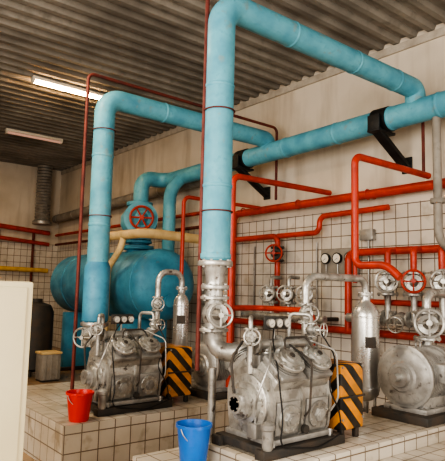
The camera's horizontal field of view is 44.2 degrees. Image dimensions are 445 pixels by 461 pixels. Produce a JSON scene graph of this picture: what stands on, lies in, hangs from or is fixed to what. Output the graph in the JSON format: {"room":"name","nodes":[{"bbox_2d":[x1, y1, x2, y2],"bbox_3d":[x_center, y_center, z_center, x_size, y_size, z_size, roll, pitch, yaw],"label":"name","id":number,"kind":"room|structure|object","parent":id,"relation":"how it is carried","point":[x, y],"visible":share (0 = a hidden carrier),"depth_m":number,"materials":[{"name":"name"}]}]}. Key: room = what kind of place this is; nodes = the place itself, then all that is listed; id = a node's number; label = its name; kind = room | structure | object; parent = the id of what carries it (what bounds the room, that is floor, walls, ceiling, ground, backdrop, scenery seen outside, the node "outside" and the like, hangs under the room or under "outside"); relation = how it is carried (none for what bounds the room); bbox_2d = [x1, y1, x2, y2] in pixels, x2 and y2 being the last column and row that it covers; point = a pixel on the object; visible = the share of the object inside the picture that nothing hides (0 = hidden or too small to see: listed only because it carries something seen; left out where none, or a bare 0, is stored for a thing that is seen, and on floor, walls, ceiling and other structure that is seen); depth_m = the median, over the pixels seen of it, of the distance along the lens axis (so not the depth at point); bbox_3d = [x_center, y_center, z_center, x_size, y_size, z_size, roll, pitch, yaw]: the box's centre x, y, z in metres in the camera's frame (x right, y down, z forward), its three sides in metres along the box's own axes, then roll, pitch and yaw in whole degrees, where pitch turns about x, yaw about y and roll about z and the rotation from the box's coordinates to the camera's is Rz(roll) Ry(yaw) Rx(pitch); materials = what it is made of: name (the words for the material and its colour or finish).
{"room":"mechanical room","nodes":[
{"label":"mechanical room","id":0,"kind":"room"},
{"bbox_2d":[0,161,60,309],"bbox_3d":[-7.815,0.260,12.486,8.300,5.000,0.200,6,-8,-39],"label":"wall","id":1,"kind":"structure","parent":0,"point":[18,182],"depth_m":14.52,"materials":[{"name":"paint"}]},
{"bbox_2d":[0,223,49,281],"bbox_3d":[-6.293,1.019,13.370,4.108,2.957,0.155,6,-8,-39],"label":"pipes","id":2,"kind":"object","parent":1,"relation":"attached to","point":[31,269],"depth_m":14.33,"materials":[{"name":"red metal"}]},
{"bbox_2d":[23,346,83,460],"bbox_3d":[-2.226,2.220,5.423,8.500,0.150,17.900,6,-8,-39],"label":"floor","id":3,"kind":"structure","parent":0,"point":[65,376],"depth_m":9.47,"materials":[{"name":"tile"}]},
{"bbox_2d":[0,281,32,460],"bbox_3d":[-1.530,1.068,2.860,0.840,1.620,0.540,6,-8,-39],"label":"tall cabinet","id":4,"kind":"object","parent":3,"relation":"on","point":[16,297],"visible":1,"depth_m":2.92,"materials":[{"name":"beige metal"}]},
{"bbox_2d":[28,299,53,376],"bbox_3d":[-3.433,1.924,9.960,0.660,1.360,0.660,6,-8,-39],"label":"storage tank","id":5,"kind":"object","parent":3,"relation":"on","point":[42,317],"visible":0.42,"depth_m":9.73,"materials":[{"name":"metal"}]},
{"bbox_2d":[35,350,62,381],"bbox_3d":[-2.970,2.305,9.332,0.360,0.490,0.321,6,-8,-39],"label":"crate","id":6,"kind":"object","parent":3,"relation":"on","point":[48,362],"visible":1,"depth_m":9.22,"materials":[{"name":"wood"}]},
{"bbox_2d":[73,321,108,348],"bbox_3d":[-1.342,1.388,5.854,0.444,0.800,0.770,6,-8,-39],"label":"valve","id":7,"kind":"object","parent":3,"relation":"on","point":[86,334],"visible":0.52,"depth_m":5.94,"materials":[{"name":"silver metal"}]},
{"bbox_2d":[81,91,274,322],"bbox_3d":[-0.393,-0.211,7.066,2.865,2.726,0.290,6,-8,-39],"label":"pipe","id":8,"kind":"object","parent":7,"relation":"on","point":[96,282],"visible":0.88,"depth_m":6.22,"materials":[{"name":"metal"}]},
{"bbox_2d":[50,239,193,370],"bbox_3d":[-1.978,1.425,10.031,1.176,2.438,3.810,6,-8,-39],"label":"tank","id":9,"kind":"object","parent":3,"relation":"on","point":[134,273],"visible":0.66,"depth_m":8.96,"materials":[{"name":"blue metal"}]},
{"bbox_2d":[120,201,157,240],"bbox_3d":[-1.448,-0.173,9.566,0.735,0.660,0.837,6,-8,-39],"label":"valve","id":10,"kind":"object","parent":9,"relation":"on","point":[138,214],"visible":0.77,"depth_m":9.29,"materials":[{"name":"blue paint"}]},
{"bbox_2d":[133,90,444,251],"bbox_3d":[1.222,-0.646,6.825,0.778,1.619,8.137,6,-8,-39],"label":"pipe","id":11,"kind":"object","parent":9,"relation":"attached to","point":[422,109],"visible":0.92,"depth_m":7.39,"materials":[{"name":"metal"}]},
{"bbox_2d":[23,378,228,460],"bbox_3d":[-1.041,2.044,6.176,2.450,0.420,2.050,6,-8,-39],"label":"plinth","id":12,"kind":"object","parent":3,"relation":"on","point":[49,435],"visible":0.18,"depth_m":5.09,"materials":[{"name":"tile"}]},
{"bbox_2d":[66,389,93,422],"bbox_3d":[-1.273,1.560,4.874,0.250,0.250,0.248,6,-8,-39],"label":"plastic bucket","id":13,"kind":"object","parent":12,"relation":"on","point":[79,401],"visible":1,"depth_m":4.79,"materials":[{"name":"red plastic"}]},
{"bbox_2d":[81,311,171,416],"bbox_3d":[-0.995,1.289,5.500,0.852,0.938,0.654,6,-8,-39],"label":"refrigeration compressor","id":14,"kind":"object","parent":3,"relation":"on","point":[123,369],"visible":0.94,"depth_m":5.30,"materials":[{"name":"metal"}]},
{"bbox_2d":[104,228,198,330],"bbox_3d":[-0.937,1.268,8.819,1.755,2.439,1.343,6,-8,-39],"label":"insulated pipe","id":15,"kind":"object","parent":3,"relation":"on","point":[122,235],"visible":0.39,"depth_m":8.31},
{"bbox_2d":[151,269,188,345],"bbox_3d":[-0.717,1.136,6.238,0.356,1.414,1.118,0,-6,17],"label":"oil separator","id":16,"kind":"object","parent":3,"relation":"on","point":[181,303],"visible":0.66,"depth_m":6.58,"materials":[{"name":"silver metal"}]},
{"bbox_2d":[70,73,277,389],"bbox_3d":[-0.372,0.099,7.056,3.088,3.648,0.272,6,-8,-39],"label":"conduit","id":17,"kind":"object","parent":3,"relation":"on","point":[90,75],"visible":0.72,"depth_m":6.24,"materials":[{"name":"metal"}]},
{"bbox_2d":[160,342,193,401],"bbox_3d":[-0.610,1.530,5.928,0.320,0.570,0.568,6,-8,-39],"label":"guard","id":18,"kind":"object","parent":3,"relation":"on","point":[179,370],"visible":0.62,"depth_m":5.71,"materials":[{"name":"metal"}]},
{"bbox_2d":[176,419,211,460],"bbox_3d":[-0.195,1.443,3.694,0.250,0.280,0.248,6,-8,-39],"label":"plastic bucket","id":19,"kind":"object","parent":3,"relation":"on","point":[193,434],"visible":1,"depth_m":3.61,"materials":[{"name":"blue plastic"}]},
{"bbox_2d":[190,342,237,399],"bbox_3d":[-0.057,1.546,6.231,0.664,0.629,0.545,6,-8,-39],"label":"motor","id":20,"kind":"object","parent":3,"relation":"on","point":[200,389],"visible":0.37,"depth_m":6.04,"materials":[{"name":"metal"}]},
{"bbox_2d":[180,195,260,274],"bbox_3d":[-0.013,0.792,7.933,1.478,2.478,0.056,6,-8,-39],"label":"pipe","id":21,"kind":"object","parent":3,"relation":"on","point":[185,198],"visible":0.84,"depth_m":7.56,"materials":[{"name":"metal"}]},
{"bbox_2d":[198,259,244,447],"bbox_3d":[-0.005,0.914,4.013,0.513,1.410,0.365,-3,-8,38],"label":"valve","id":22,"kind":"object","parent":3,"relation":"on","point":[214,313],"visible":0.9,"depth_m":4.07,"materials":[{"name":"silver metal"}]},
{"bbox_2d":[200,0,425,260],"bbox_3d":[1.056,-0.738,5.191,3.033,2.199,0.240,6,-8,-39],"label":"pipe","id":23,"kind":"object","parent":22,"relation":"on","point":[225,15],"visible":0.98,"depth_m":4.30,"materials":[{"name":"metal"}]},
{"bbox_2d":[226,174,331,386],"bbox_3d":[1.002,0.823,6.445,1.756,2.965,0.888,6,-8,-39],"label":"pipe","id":24,"kind":"object","parent":3,"relation":"on","point":[229,335],"visible":0.7,"depth_m":6.32,"materials":[{"name":"metal"}]},
{"bbox_2d":[132,410,444,460],"bbox_3d":[1.115,1.879,4.166,3.140,0.420,1.700,6,-8,-39],"label":"plinth","id":25,"kind":"object","parent":3,"relation":"on","point":[434,452],"visible":0.2,"depth_m":3.99,"materials":[{"name":"tile"}]},
{"bbox_2d":[208,412,444,460],"bbox_3d":[1.119,1.626,4.341,2.600,0.120,0.670,6,-8,-39],"label":"pad","id":26,"kind":"object","parent":3,"relation":"on","point":[379,438],"visible":0.4,"depth_m":3.98,"materials":[{"name":"tile"}]},
{"bbox_2d":[212,312,344,460],"bbox_3d":[0.395,1.041,3.887,0.825,0.909,0.634,6,-8,-39],"label":"refrigeration compressor","id":27,"kind":"object","parent":26,"relation":"on","point":[279,396],"visible":1,"depth_m":3.69,"materials":[{"name":"metal"}]},
{"bbox_2d":[328,359,365,436],"bbox_3d":[0.782,1.275,4.241,0.290,0.540,0.568,6,-8,-39],"label":"guard","id":28,"kind":"object","parent":26,"relation":"on","point":[350,401],"visible":0.46,"depth_m":4.01,"materials":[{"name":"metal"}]},
{"bbox_2d":[371,340,444,427],"bbox_3d":[1.718,1.295,4.801,0.703,0.666,0.577,6,-8,-39],"label":"motor","id":29,"kind":"object","parent":26,"relation":"on","point":[412,379],"visible":1,"depth_m":4.63,"materials":[{"name":"metal"}]},
{"bbox_2d":[298,272,379,412],"bbox_3d":[0.929,1.044,4.740,0.402,1.354,1.511,-3,-8,37],"label":"oil separator","id":30,"kind":"object","parent":3,"relation":"on","point":[365,318],"visible":0.65,"depth_m":5.08,"materials":[{"name":"silver metal"}]},
{"bbox_2d":[413,289,444,345],"bbox_3d":[2.099,1.198,5.381,0.715,1.244,0.417,6,-8,-39],"label":"angle valve","id":31,"kind":"object","parent":3,"relation":"on","point":[426,325],"visible":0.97,"depth_m":5.32,"materials":[{"name":"silver metal"}]},
{"bbox_2d":[0,0,444,170],"bbox_3d":[-2.108,-2.625,5.949,8.100,0.060,17.500,6,-8,-39],"label":"ceiling","id":32,"kind":"structure","parent":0,"point":[156,45],"depth_m":7.51,"materials":[{"name":"grey metal"}]},
{"bbox_2d":[52,23,444,409],"bbox_3d":[1.058,0.021,8.292,0.200,5.000,17.900,6,-8,-39],"label":"wall","id":33,"kind":"structure","parent":0,"point":[409,221],"depth_m":7.89,"materials":[{"name":"tile"}]},
{"bbox_2d":[52,180,199,222],"bbox_3d":[-2.269,-0.623,12.038,0.233,0.392,7.005,6,-8,-39],"label":"insulated pipe","id":34,"kind":"object","parent":33,"relation":"attached to","point":[154,192],"visible":0.56,"depth_m":11.82,"materials":[{"name":"metal"}]},
{"bbox_2d":[55,178,444,343],"bbox_3d":[-0.181,0.971,9.363,0.222,2.683,13.650,6,-8,-39],"label":"pipe","id":35,"kind":"object","parent":33,"relation":"attached to","point":[368,194],"visible":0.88,"depth_m":7.58,"materials":[{"name":"metal"}]},
{"bbox_2d":[265,244,283,261],"bbox_3d":[0.795,0.340,8.043,0.365,0.266,0.330,6,-8,-39],"label":"valve","id":36,"kind":"object","parent":35,"relation":"attached to","point":[276,253],"visible":0.98,"depth_m":7.96,"materials":[{"name":"metal"}]},
{"bbox_2d":[351,153,430,282],"bbox_3d":[1.978,-0.096,5.646,1.396,1.306,0.561,6,-8,-39],"label":"pipe","id":37,"kind":"object","parent":35,"relation":"attached to","point":[357,263],"visible":1,"depth_m":5.41,"materials":[{"name":"metal"}]},
{"bbox_2d":[232,149,269,199],"bbox_3d":[0.442,-0.871,8.450,0.705,0.710,0.200,6,-8,-39],"label":"bracket","id":38,"kind":"object","parent":33,"relation":"attached to","point":[238,165],"visible":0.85,"depth_m":8.32,"materials":[{"name":"black metal"}]},
{"bbox_2d":[61,26,444,174],"bbox_3d":[1.019,-2.186,8.455,0.030,0.100,17.400,6,-8,-39],"label":"trim","id":39,"kind":"structure","parent":33,"relation":"attached to","point":[439,32],"depth_m":8.23,"materials":[{"name":"paint"}]},
{"bbox_2d":[241,275,338,323],"bbox_3d":[0.859,0.946,7.724,0.639,0.627,1.600,6,-8,-39],"label":"valve","id":40,"kind":"object","parent":33,"relation":"attached to","point":[270,294],"visible":0.78,"depth_m":7.57,"materials":[{"name":"silver metal"}]},
{"bbox_2d":[253,229,375,346],"bbox_3d":[1.185,1.112,7.743,0.080,2.120,2.282,6,-8,-39],"label":"conduit","id":41,"kind":"object","parent":33,"relation":"attached to","point":[365,234],"visible":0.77,"depth_m":7.07,"materials":[{"name":"grey metal"}]},
{"bbox_2d":[321,248,359,281],"bbox_3d":[1.563,0.463,7.332,0.138,0.440,0.620,6,-8,-39],"label":"panel","id":42,"kind":"object","parent":33,"relation":"attached to","point":[332,260],"visible":0.7,"depth_m":7.36,"materials":[{"name":"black metal"}]},
{"bbox_2d":[367,106,411,173],"bbox_3d":[2.004,-1.079,6.536,0.705,0.710,0.200,6,-8,-39],"label":"bracket","id":43,"kind":"object","parent":33,"relation":"attached to","point":[376,125],"visible":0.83,"depth_m":6.41,"materials":[{"name":"black metal"}]},
{"bbox_2d":[345,245,444,333],"bbox_3d":[2.172,0.936,6.109,0.617,1.565,2.245,6,-8,-39],"label":"valve","id":44,"kind":"object","parent":33,"relation":"attached to","point":[413,284],"visible":0.6,"depth_m":6.19,"materials":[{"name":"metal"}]},
{"bbox_2d":[430,116,444,250],"bbox_3d":[2.354,-0.500,5.903,0.300,1.462,0.160,6,-8,-39],"label":"vertical pipe","id":45,"kind":"object","parent":44,"relation":"attached to","point":[437,200],"visible":0.99,"depth_m":5.83,"materials":[{"name":"beige metal"}]},
{"bbox_3d":[-2.104,-2.754,5.963,8.500,0.140,17.900,6,-8,-39],"label":"ceiling","id":46,"kind":"structure","parent":0,"visible":0},
{"bbox_2d":[5,128,62,143],"bbox_3d":[-3.943,-1.975,11.506,1.200,0.100,0.120,6,-8,-39],"label":"lamp","id":47,"kind":"object","parent":46,"relation":"attached to","point":[7,130],"visible":1,"depth_m":11.45,"materials":[{"name":"white plastic"}]},
{"bbox_2d":[32,165,52,225],"bbox_3d":[-4.740,-0.928,14.513,0.480,1.550,0.480,6,-8,-39],"label":"ventilation duct","id":48,"kind":"object","parent":46,"relation":"hanging from","point":[44,176],"visible":1,"depth_m":14.37,"materials":[{"name":"grey metal"}]},
{"bbox_2d":[31,75,103,99],"bbox_3d":[-2.425,-2.244,8.694,1.200,0.100,0.120,6,-8,-39],"label":"lamp","id":49,"kind":"object","parent":46,"relation":"attached to","point":[34,79],"visible":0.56,"depth_m":8.60,"materials":[{"name":"white plastic"}]},
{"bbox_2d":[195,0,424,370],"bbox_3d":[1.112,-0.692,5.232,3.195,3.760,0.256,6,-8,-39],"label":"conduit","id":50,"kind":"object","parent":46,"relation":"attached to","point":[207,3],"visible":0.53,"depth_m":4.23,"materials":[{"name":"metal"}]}
]}

